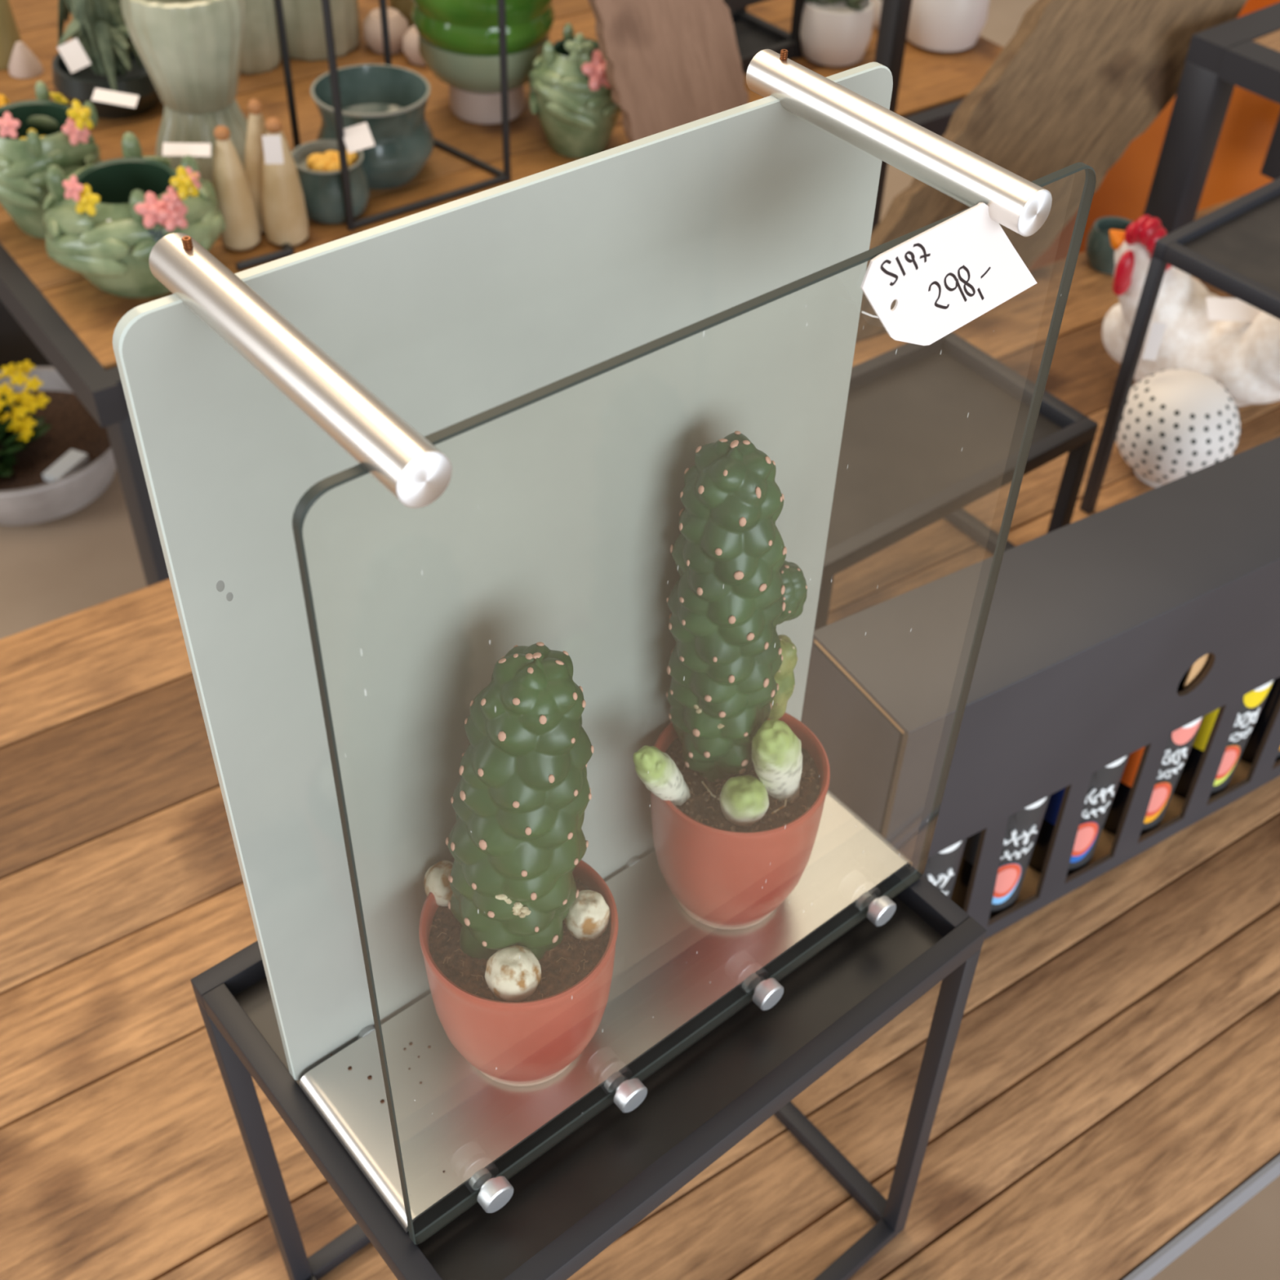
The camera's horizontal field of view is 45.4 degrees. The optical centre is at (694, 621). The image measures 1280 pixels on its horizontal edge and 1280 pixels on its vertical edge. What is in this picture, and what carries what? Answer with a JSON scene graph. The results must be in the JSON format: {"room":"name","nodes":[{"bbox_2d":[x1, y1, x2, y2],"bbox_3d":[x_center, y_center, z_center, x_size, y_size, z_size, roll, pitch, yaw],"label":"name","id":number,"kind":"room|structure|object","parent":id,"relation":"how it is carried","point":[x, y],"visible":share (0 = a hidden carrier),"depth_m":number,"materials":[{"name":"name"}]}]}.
{"room":"gift shop","nodes":[
{"label":"gift shop","id":0,"kind":"room"},
{"bbox_2d":[0,0,1279,1279],"bbox_3d":[-0.320,-0.717,3.087,12.000,0.040,12.000,-29,52,-30],"label":"floor","id":1,"kind":"structure","parent":0,"point":[85,557],"depth_m":2.31,"materials":[{"name":"grey concrete"}]},
{"bbox_2d":[0,300,53,371],"bbox_3d":[-1.425,-0.594,2.475,0.640,0.500,0.320,-29,52,-30],"label":"crate","id":2,"kind":"object","parent":1,"relation":"on","point":[16,346],"visible":0.02,"depth_m":2.63,"materials":[{"name":"black metal"}]},
{"bbox_2d":[0,360,116,525],"bbox_3d":[-1.059,-0.293,2.404,0.340,0.196,0.340,32,50,27],"label":"bowl","id":3,"kind":"object","parent":1,"relation":"on","point":[55,458],"visible":0.98,"depth_m":2.38,"materials":[{"name":"ceramic"}]},
{"bbox_2d":[0,396,6,411],"bbox_3d":[-1.068,-0.332,2.339,0.029,0.014,0.028,-29,52,-30],"label":"flower","id":4,"kind":"object","parent":3,"relation":"on","point":[2,399],"depth_m":2.35,"materials":[{"name":"yellow plant"}]},
{"bbox_2d":[0,382,13,392],"bbox_3d":[-1.070,-0.357,2.367,0.029,0.014,0.028,-29,52,-30],"label":"flower","id":5,"kind":"object","parent":3,"relation":"on","point":[4,388],"depth_m":2.37,"materials":[{"name":"yellow plant"}]},
{"bbox_2d":[0,412,15,428],"bbox_3d":[-1.055,-0.307,2.341,0.029,0.014,0.028,-29,52,-30],"label":"flower","id":6,"kind":"object","parent":3,"relation":"on","point":[7,420],"depth_m":2.34,"materials":[{"name":"yellow plant"}]},
{"bbox_2d":[0,389,17,404],"bbox_3d":[-1.060,-0.345,2.361,0.029,0.014,0.028,-29,52,-30],"label":"flower","id":7,"kind":"object","parent":3,"relation":"on","point":[6,396],"depth_m":2.36,"materials":[{"name":"yellow plant"}]},
{"bbox_2d":[1,363,20,377],"bbox_3d":[-1.089,-0.398,2.434,0.029,0.014,0.028,-29,52,-30],"label":"flower","id":8,"kind":"object","parent":3,"relation":"on","point":[10,371],"depth_m":2.43,"materials":[{"name":"yellow plant"}]},
{"bbox_2d":[7,415,23,431],"bbox_3d":[-1.046,-0.303,2.348,0.029,0.014,0.028,-29,52,-30],"label":"flower","id":9,"kind":"object","parent":3,"relation":"on","point":[15,424],"depth_m":2.35,"materials":[{"name":"yellow plant"}]},
{"bbox_2d":[9,370,28,386],"bbox_3d":[-1.068,-0.383,2.415,0.029,0.014,0.028,-29,52,-30],"label":"flower","id":10,"kind":"object","parent":3,"relation":"on","point":[19,379],"depth_m":2.41,"materials":[{"name":"yellow plant"}]},
{"bbox_2d":[11,402,30,418],"bbox_3d":[-1.042,-0.325,2.361,0.029,0.014,0.028,-29,52,-30],"label":"flower","id":11,"kind":"object","parent":3,"relation":"on","point":[19,411],"depth_m":2.36,"materials":[{"name":"yellow plant"}]},
{"bbox_2d":[14,427,33,441],"bbox_3d":[-1.033,-0.288,2.354,0.029,0.014,0.028,-29,52,-30],"label":"flower","id":12,"kind":"object","parent":3,"relation":"on","point":[21,434],"depth_m":2.35,"materials":[{"name":"yellow plant"}]},
{"bbox_2d":[14,389,33,404],"bbox_3d":[-1.044,-0.348,2.380,0.029,0.014,0.028,-29,52,-30],"label":"flower","id":13,"kind":"object","parent":3,"relation":"on","point":[23,397],"depth_m":2.38,"materials":[{"name":"yellow plant"}]},
{"bbox_2d":[16,360,35,374],"bbox_3d":[-1.075,-0.407,2.457,0.029,0.014,0.028,-29,52,-30],"label":"flower","id":14,"kind":"object","parent":3,"relation":"on","point":[26,366],"depth_m":2.46,"materials":[{"name":"yellow plant"}]},
{"bbox_2d":[17,415,36,431],"bbox_3d":[-1.031,-0.304,2.361,0.029,0.014,0.028,-29,52,-30],"label":"flower","id":15,"kind":"object","parent":3,"relation":"on","point":[25,424],"depth_m":2.36,"materials":[{"name":"yellow plant"}]},
{"bbox_2d":[24,397,40,413],"bbox_3d":[-1.033,-0.336,2.378,0.029,0.014,0.028,-29,52,-30],"label":"flower","id":16,"kind":"object","parent":3,"relation":"on","point":[30,403],"depth_m":2.38,"materials":[{"name":"yellow plant"}]},
{"bbox_2d":[24,376,43,391],"bbox_3d":[-1.045,-0.375,2.417,0.029,0.014,0.028,-29,52,-30],"label":"flower","id":17,"kind":"object","parent":3,"relation":"on","point":[33,384],"depth_m":2.41,"materials":[{"name":"yellow plant"}]},
{"bbox_2d":[33,392,49,408],"bbox_3d":[-1.026,-0.345,2.395,0.029,0.014,0.028,-29,52,-30],"label":"flower","id":18,"kind":"object","parent":3,"relation":"on","point":[39,401],"depth_m":2.39,"materials":[{"name":"yellow plant"}]},
{"bbox_2d":[0,0,1004,586],"bbox_3d":[-0.348,-0.474,2.249,1.324,0.745,0.985,-26,51,-28],"label":"display table","id":19,"kind":"object","parent":1,"relation":"on","point":[71,321],"visible":0.16,"depth_m":1.78,"materials":[{"name":"brown wood"}]},
{"bbox_2d":[0,93,10,106],"bbox_3d":[-0.773,-0.520,1.658,0.096,0.085,0.098,-29,52,-30],"label":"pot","id":20,"kind":"object","parent":19,"relation":"on","point":[3,100],"visible":0.09,"depth_m":1.64,"materials":[{"name":"orange ceramic"}]},
{"bbox_2d":[0,0,22,69],"bbox_3d":[-0.850,-0.787,1.816,0.052,0.250,0.052,-29,52,-30],"label":"vase","id":21,"kind":"object","parent":19,"relation":"on","point":[10,35],"visible":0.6,"depth_m":1.86,"materials":[{"name":"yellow ceramic"}]},
{"bbox_2d":[8,41,43,78],"bbox_3d":[-0.822,-0.691,1.871,0.040,0.037,0.040,-29,52,-30],"label":"bell","id":22,"kind":"object","parent":19,"relation":"on","point":[23,64],"visible":1,"depth_m":1.86,"materials":[{"name":"beige ceramic"}]},
{"bbox_2d":[0,80,102,239],"bbox_3d":[-0.673,-0.474,1.573,0.126,0.144,0.128,-29,52,-30],"label":"pot","id":23,"kind":"object","parent":19,"relation":"on","point":[41,133],"visible":0.87,"depth_m":1.54,"materials":[{"name":"green ceramic"}]},
{"bbox_2d":[52,0,160,119],"bbox_3d":[-0.686,-0.687,1.775,0.136,0.177,0.136,-29,52,-30],"label":"planter","id":24,"kind":"object","parent":19,"relation":"on","point":[100,27],"visible":0.76,"depth_m":1.76,"materials":[{"name":"black ceramic"}]},
{"bbox_2d":[57,38,91,73],"bbox_3d":[-0.687,-0.626,1.693,0.031,0.032,0.017,-15,46,-19],"label":"price tag","id":25,"kind":"object","parent":24,"relation":"attached to","point":[72,51],"visible":1,"depth_m":1.69,"materials":[{"name":"white paper"}]},
{"bbox_2d":[91,88,138,107],"bbox_3d":[-0.592,-0.535,1.564,0.044,0.012,0.015,3,43,-1],"label":"price tag","id":26,"kind":"object","parent":24,"relation":"attached to","point":[102,95],"visible":1,"depth_m":1.56,"materials":[{"name":"white paper"}]},
{"bbox_2d":[42,132,226,297],"bbox_3d":[-0.555,-0.404,1.509,0.173,0.141,0.178,-29,52,-30],"label":"pot","id":27,"kind":"object","parent":19,"relation":"on","point":[103,221],"visible":0.94,"depth_m":1.47,"materials":[{"name":"green ceramic"}]},
{"bbox_2d":[120,0,248,183],"bbox_3d":[-0.546,-0.597,1.674,0.126,0.199,0.128,-29,52,-30],"label":"vase","id":28,"kind":"object","parent":19,"relation":"on","point":[190,51],"visible":0.8,"depth_m":1.63,"materials":[{"name":"green ceramic"}]},
{"bbox_2d":[162,142,211,156],"bbox_3d":[-0.504,-0.469,1.520,0.046,0.009,0.015,-4,44,-8],"label":"price tag","id":29,"kind":"object","parent":28,"relation":"attached to","point":[179,149],"visible":0.93,"depth_m":1.52,"materials":[{"name":"white paper"}]},
{"bbox_2d":[213,125,260,250],"bbox_3d":[-0.474,-0.445,1.567,0.042,0.131,0.042,-29,52,-30],"label":"figurine","id":30,"kind":"object","parent":19,"relation":"on","point":[236,203],"visible":0.98,"depth_m":1.56,"materials":[{"name":"beige wood"}]},
{"bbox_2d":[244,98,266,233],"bbox_3d":[-0.453,-0.474,1.591,0.038,0.143,0.038,-29,52,-30],"label":"figurine","id":31,"kind":"object","parent":19,"relation":"on","point":[254,151],"visible":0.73,"depth_m":1.57,"materials":[{"name":"beige ceramic"}]},
{"bbox_2d":[239,0,281,74],"bbox_3d":[-0.553,-0.794,1.853,0.076,0.240,0.074,-29,52,-30],"label":"vase","id":32,"kind":"object","parent":19,"relation":"on","point":[261,51],"visible":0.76,"depth_m":1.89,"materials":[{"name":"ceramic"}]},
{"bbox_2d":[235,243,294,270],"bbox_3d":[-0.476,-0.411,1.620,0.064,0.008,0.128,-23,49,-26],"label":"wire stand","id":33,"kind":"object","parent":19,"relation":"on","point":[288,250],"visible":0.67,"depth_m":1.58,"materials":[{"name":"black metal"}]},
{"bbox_2d":[261,117,308,246],"bbox_3d":[-0.427,-0.455,1.577,0.046,0.135,0.046,-29,52,-30],"label":"figurine","id":34,"kind":"object","parent":19,"relation":"on","point":[285,218],"visible":0.94,"depth_m":1.57,"materials":[{"name":"beige wood"}]},
{"bbox_2d":[262,135,284,164],"bbox_3d":[-0.420,-0.470,1.525,0.018,0.028,0.007,-4,44,-8],"label":"price tag","id":35,"kind":"object","parent":34,"relation":"attached to","point":[272,144],"visible":1,"depth_m":1.52,"materials":[{"name":"white paper"}]},
{"bbox_2d":[281,0,360,61],"bbox_3d":[-0.487,-0.831,1.913,0.122,0.220,0.119,-29,52,-30],"label":"vase","id":36,"kind":"object","parent":19,"relation":"on","point":[304,19],"visible":0.8,"depth_m":1.93,"materials":[{"name":"ceramic"}]},
{"bbox_2d":[291,139,370,223],"bbox_3d":[-0.394,-0.475,1.653,0.084,0.066,0.084,-29,52,-30],"label":"pot","id":37,"kind":"object","parent":19,"relation":"on","point":[317,162],"visible":0.82,"depth_m":1.63,"materials":[{"name":"ceramic"}]},
{"bbox_2d":[310,63,434,190],"bbox_3d":[-0.357,-0.547,1.709,0.130,0.098,0.130,-29,52,-30],"label":"vase","id":38,"kind":"object","parent":19,"relation":"on","point":[392,100],"visible":0.8,"depth_m":1.69,"materials":[{"name":"ceramic"}]},
{"bbox_2d":[343,122,374,153],"bbox_3d":[-0.346,-0.498,1.575,0.031,0.023,0.020,-12,45,-16],"label":"price tag","id":39,"kind":"object","parent":38,"relation":"attached to","point":[358,137],"visible":1,"depth_m":1.57,"materials":[{"name":"white paper"}]},
{"bbox_2d":[362,7,408,53],"bbox_3d":[-0.398,-0.763,1.975,0.060,0.045,0.060,-29,52,-30],"label":"jar","id":40,"kind":"object","parent":19,"relation":"on","point":[398,27],"visible":0.64,"depth_m":1.96,"materials":[{"name":"beige ceramic"}]},
{"bbox_2d":[274,0,511,230],"bbox_3d":[-0.342,-0.668,1.600,0.210,0.424,0.202,-29,52,-30],"label":"stand","id":41,"kind":"object","parent":19,"relation":"on","point":[505,175],"visible":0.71,"depth_m":1.67,"materials":[{"name":"black metal"}]},
{"bbox_2d":[388,0,414,28],"bbox_3d":[-0.364,-0.861,1.969,0.069,0.200,0.069,-29,52,-30],"label":"vase","id":42,"kind":"object","parent":19,"relation":"on","point":[403,7],"visible":0.06,"depth_m":1.99,"materials":[{"name":"brown ceramic"}]},
{"bbox_2d":[402,25,426,65],"bbox_3d":[-0.347,-0.738,1.956,0.052,0.039,0.052,-29,52,-30],"label":"jar","id":43,"kind":"object","parent":19,"relation":"on","point":[410,39],"visible":0.35,"depth_m":1.94,"materials":[{"name":"beige ceramic"}]},
{"bbox_2d":[410,0,555,124],"bbox_3d":[-0.249,-0.697,1.812,0.176,0.187,0.176,-29,52,-30],"label":"vase","id":44,"kind":"object","parent":19,"relation":"on","point":[459,39],"visible":0.94,"depth_m":1.76,"materials":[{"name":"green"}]},
{"bbox_2d":[410,0,555,55],"bbox_3d":[-0.247,-0.731,1.781,0.176,0.096,0.176,-29,52,-30],"label":"bowl","id":45,"kind":"object","parent":44,"relation":"on","point":[443,27],"depth_m":1.74,"materials":[{"name":"ceramic"}]},
{"bbox_2d":[417,33,550,94],"bbox_3d":[-0.250,-0.678,1.830,0.156,0.059,0.156,-29,52,-30],"label":"bowl","id":46,"kind":"object","parent":44,"relation":"on","point":[466,69],"depth_m":1.77,"materials":[{"name":"green ceramic"}]},
{"bbox_2d":[528,22,622,158],"bbox_3d":[-0.134,-0.619,1.766,0.116,0.147,0.118,-29,52,-30],"label":"pot","id":47,"kind":"object","parent":19,"relation":"on","point":[570,95],"visible":0.8,"depth_m":1.73,"materials":[{"name":"green ceramic"}]},
{"bbox_2d":[587,0,748,142],"bbox_3d":[-0.022,-0.618,1.710,0.215,0.232,0.077,-20,48,-24],"label":"board","id":48,"kind":"object","parent":19,"relation":"on","point":[670,64],"visible":0.67,"depth_m":1.69,"materials":[{"name":"brown wood"}]},
{"bbox_2d":[723,0,810,75],"bbox_3d":[0.050,-0.832,1.969,0.156,0.202,0.136,-29,52,-30],"label":"metal stand","id":49,"kind":"object","parent":19,"relation":"on","point":[754,34],"visible":0.39,"depth_m":2.03,"materials":[{"name":"black metal"}]},
{"bbox_2d":[800,0,873,66],"bbox_3d":[0.189,-0.801,2.002,0.102,0.124,0.102,-29,52,-30],"label":"potted plant","id":50,"kind":"object","parent":19,"relation":"on","point":[833,33],"visible":0.99,"depth_m":1.99,"materials":[{"name":"grey plant"}]},
{"bbox_2d":[872,0,882,29],"bbox_3d":[0.272,-0.852,2.103,0.055,0.071,0.057,-29,52,-30],"label":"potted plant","id":51,"kind":"object","parent":19,"relation":"on","point":[877,3],"visible":0.12,"depth_m":2.10,"materials":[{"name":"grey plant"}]},
{"bbox_2d":[906,0,990,53],"bbox_3d":[0.342,-0.852,2.053,0.118,0.144,0.117,-29,52,-30],"label":"potted plant","id":52,"kind":"object","parent":19,"relation":"on","point":[945,26],"visible":0.95,"depth_m":2.04,"materials":[{"name":"grey plant"}]},
{"bbox_2d":[0,193,1279,1279],"bbox_3d":[0.028,0.377,1.367,2.070,0.745,0.832,-24,50,-27],"label":"wooden table","id":53,"kind":"object","parent":1,"relation":"on","point":[1110,1096],"visible":0.22,"depth_m":0.95,"materials":[{"name":"brown wood"}]},
{"bbox_2d":[191,865,986,1279],"bbox_3d":[-0.045,0.246,0.749,0.283,0.284,0.198,-29,52,-30],"label":"tray stand","id":54,"kind":"object","parent":53,"relation":"on","point":[581,1195],"visible":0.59,"depth_m":0.63,"materials":[{"name":"black metal"}]},
{"bbox_2d":[112,48,1096,1244],"bbox_3d":[-0.018,0.017,0.524,0.270,0.357,0.113,-29,52,-30],"label":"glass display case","id":55,"kind":"object","parent":54,"relation":"on","point":[381,464],"visible":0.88,"depth_m":0.50,"materials":[{"name":"grey"}]},
{"bbox_2d":[418,641,618,1086],"bbox_3d":[-0.063,0.093,0.545,0.073,0.199,0.073,-7,44,-11],"label":"potted cactus","id":56,"kind":"object","parent":55,"relation":"on","point":[517,934],"visible":1,"depth_m":0.54,"materials":[{"name":"plant"}]},
{"bbox_2d":[418,859,618,1086],"bbox_3d":[-0.066,0.138,0.587,0.073,0.076,0.073,-29,52,-30],"label":"pot","id":57,"kind":"object","parent":56,"relation":"on","point":[520,1010],"depth_m":0.56,"materials":[{"name":"ceramic"}]},
{"bbox_2d":[632,431,830,929],"bbox_3d":[0.020,0.029,0.593,0.074,0.235,0.077,9,43,5],"label":"potted cactus","id":58,"kind":"object","parent":55,"relation":"on","point":[738,785],"visible":1,"depth_m":0.59,"materials":[{"name":"plant"}]},
{"bbox_2d":[650,712,830,929],"bbox_3d":[0.017,0.087,0.644,0.073,0.080,0.073,-29,52,-30],"label":"pot","id":59,"kind":"object","parent":58,"relation":"on","point":[732,842],"depth_m":0.61,"materials":[{"name":"ceramic"}]},
{"bbox_2d":[860,202,1036,345],"bbox_3d":[0.075,-0.099,0.435,0.081,0.042,0.001,-29,52,-30],"label":"price tag","id":60,"kind":"object","parent":55,"relation":"attached to","point":[945,277],"visible":1,"depth_m":0.43,"materials":[{"name":"white paper"}]},
{"bbox_2d":[813,332,1098,631],"bbox_3d":[0.142,-0.079,1.197,0.285,0.165,0.165,-27,51,-29],"label":"tray stand","id":61,"kind":"object","parent":53,"relation":"on","point":[931,431],"visible":0.42,"depth_m":1.17,"materials":[{"name":"black metal"}]},
{"bbox_2d":[800,436,1279,940],"bbox_3d":[0.296,0.041,1.007,0.514,0.263,0.086,-22,49,-25],"label":"box","id":62,"kind":"object","parent":53,"relation":"on","point":[1095,623],"visible":0.79,"depth_m":0.88,"materials":[{"name":"grey"}]},
{"bbox_2d":[881,800,966,898],"bbox_3d":[0.142,0.126,0.933,0.052,0.217,0.053,-29,52,-30],"label":"bottle","id":63,"kind":"object","parent":62,"relation":"in","point":[941,868],"visible":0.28,"depth_m":0.92,"materials":[{"name":"black glass"}]},
{"bbox_2d":[950,795,1050,919],"bbox_3d":[0.199,0.103,0.961,0.052,0.217,0.053,-29,52,-30],"label":"bottle","id":64,"kind":"object","parent":62,"relation":"in","point":[1023,827],"visible":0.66,"depth_m":0.98,"materials":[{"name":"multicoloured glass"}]},
{"bbox_2d":[1027,754,1129,877],"bbox_3d":[0.256,0.080,0.990,0.052,0.217,0.053,-29,52,-30],"label":"bottle","id":65,"kind":"object","parent":62,"relation":"in","point":[1104,782],"visible":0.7,"depth_m":1.01,"materials":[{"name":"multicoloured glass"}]},
{"bbox_2d":[1102,654,1210,836],"bbox_3d":[0.314,0.057,1.019,0.052,0.217,0.053,-29,52,-30],"label":"bottle","id":66,"kind":"object","parent":62,"relation":"in","point":[1180,741],"visible":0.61,"depth_m":1.03,"materials":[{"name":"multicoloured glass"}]},
{"bbox_2d":[1173,680,1274,799],"bbox_3d":[0.371,0.035,1.048,0.052,0.217,0.053,-29,52,-30],"label":"bottle","id":67,"kind":"object","parent":62,"relation":"in","point":[1252,703],"visible":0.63,"depth_m":1.06,"materials":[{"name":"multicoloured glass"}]},
{"bbox_2d":[1240,676,1279,764],"bbox_3d":[0.428,0.012,1.076,0.052,0.217,0.053,-29,52,-30],"label":"bottle","id":68,"kind":"object","parent":62,"relation":"in","point":[1250,751],"visible":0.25,"depth_m":1.11,"materials":[{"name":"black glass"}]},
{"bbox_2d":[856,0,1247,341],"bbox_3d":[0.357,-0.512,1.593,0.113,0.276,0.670,36,51,29],"label":"board","id":69,"kind":"object","parent":53,"relation":"on","point":[1077,81],"visible":0.58,"depth_m":1.58,"materials":[{"name":"brown wood"}]},
{"bbox_2d":[1085,216,1133,274],"bbox_3d":[0.454,-0.406,1.659,0.058,0.045,0.058,-29,52,-30],"label":"bowl","id":70,"kind":"object","parent":53,"relation":"on","point":[1100,252],"visible":0.66,"depth_m":1.65,"materials":[{"name":"ceramic"}]},
{"bbox_2d":[1115,368,1240,487],"bbox_3d":[0.431,-0.173,1.367,0.109,0.100,0.110,-29,52,-30],"label":"ornament","id":71,"kind":"object","parent":53,"relation":"on","point":[1175,424],"visible":0.84,"depth_m":1.33,"materials":[{"name":"white ceramic"}]},
{"bbox_2d":[1079,177,1279,514],"bbox_3d":[0.571,-0.233,1.320,0.420,0.265,0.200,-30,53,-31],"label":"tray stand","id":72,"kind":"object","parent":53,"relation":"on","point":[1233,248],"visible":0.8,"depth_m":1.20,"materials":[{"name":"black metal"}]},
{"bbox_2d":[1151,177,1279,319],"bbox_3d":[0.577,-0.324,1.235,0.424,0.014,0.208,-29,52,-30],"label":"tray","id":73,"kind":"object","parent":72,"relation":"on","point":[1234,248],"depth_m":1.18,"materials":[{"name":"black metal"}]},
{"bbox_2d":[1102,214,1279,407],"bbox_3d":[0.483,-0.275,1.407,0.228,0.202,0.142,21,45,17],"label":"figurine","id":74,"kind":"object","parent":53,"relation":"on","point":[1243,357],"visible":0.73,"depth_m":1.38,"materials":[{"name":"white ceramic"}]},
{"bbox_2d":[1141,321,1166,359],"bbox_3d":[0.401,-0.244,1.334,0.017,0.035,0.008,-3,43,-7],"label":"price tag","id":75,"kind":"object","parent":74,"relation":"hanging from","point":[1157,331],"visible":1,"depth_m":1.33,"materials":[{"name":"white paper"}]},
{"bbox_2d":[1205,297,1262,322],"bbox_3d":[0.485,-0.279,1.370,0.056,0.016,0.019,-1,43,-6],"label":"price tag","id":76,"kind":"object","parent":74,"relation":"on","point":[1230,309],"visible":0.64,"depth_m":1.37,"materials":[{"name":"white paper"}]},
{"bbox_2d":[1142,2,1279,235],"bbox_3d":[0.722,-0.494,1.642,0.282,0.224,0.326,-29,52,-30],"label":"stand","id":77,"kind":"object","parent":53,"relation":"on","point":[1243,51],"visible":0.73,"depth_m":1.62,"materials":[{"name":"black metal"}]},
{"bbox_2d":[871,0,912,231],"bbox_3d":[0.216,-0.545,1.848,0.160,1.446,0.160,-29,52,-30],"label":"post","id":78,"kind":"object","parent":1,"relation":"on","point":[895,15],"visible":0.02,"depth_m":1.74,"materials":[{"name":"black metal"}]},
{"bbox_2d":[1027,0,1279,271],"bbox_3d":[0.733,-0.516,2.323,0.524,0.817,0.524,-29,52,-30],"label":"planter","id":79,"kind":"object","parent":1,"relation":"on","point":[1251,119],"visible":0.16,"depth_m":1.96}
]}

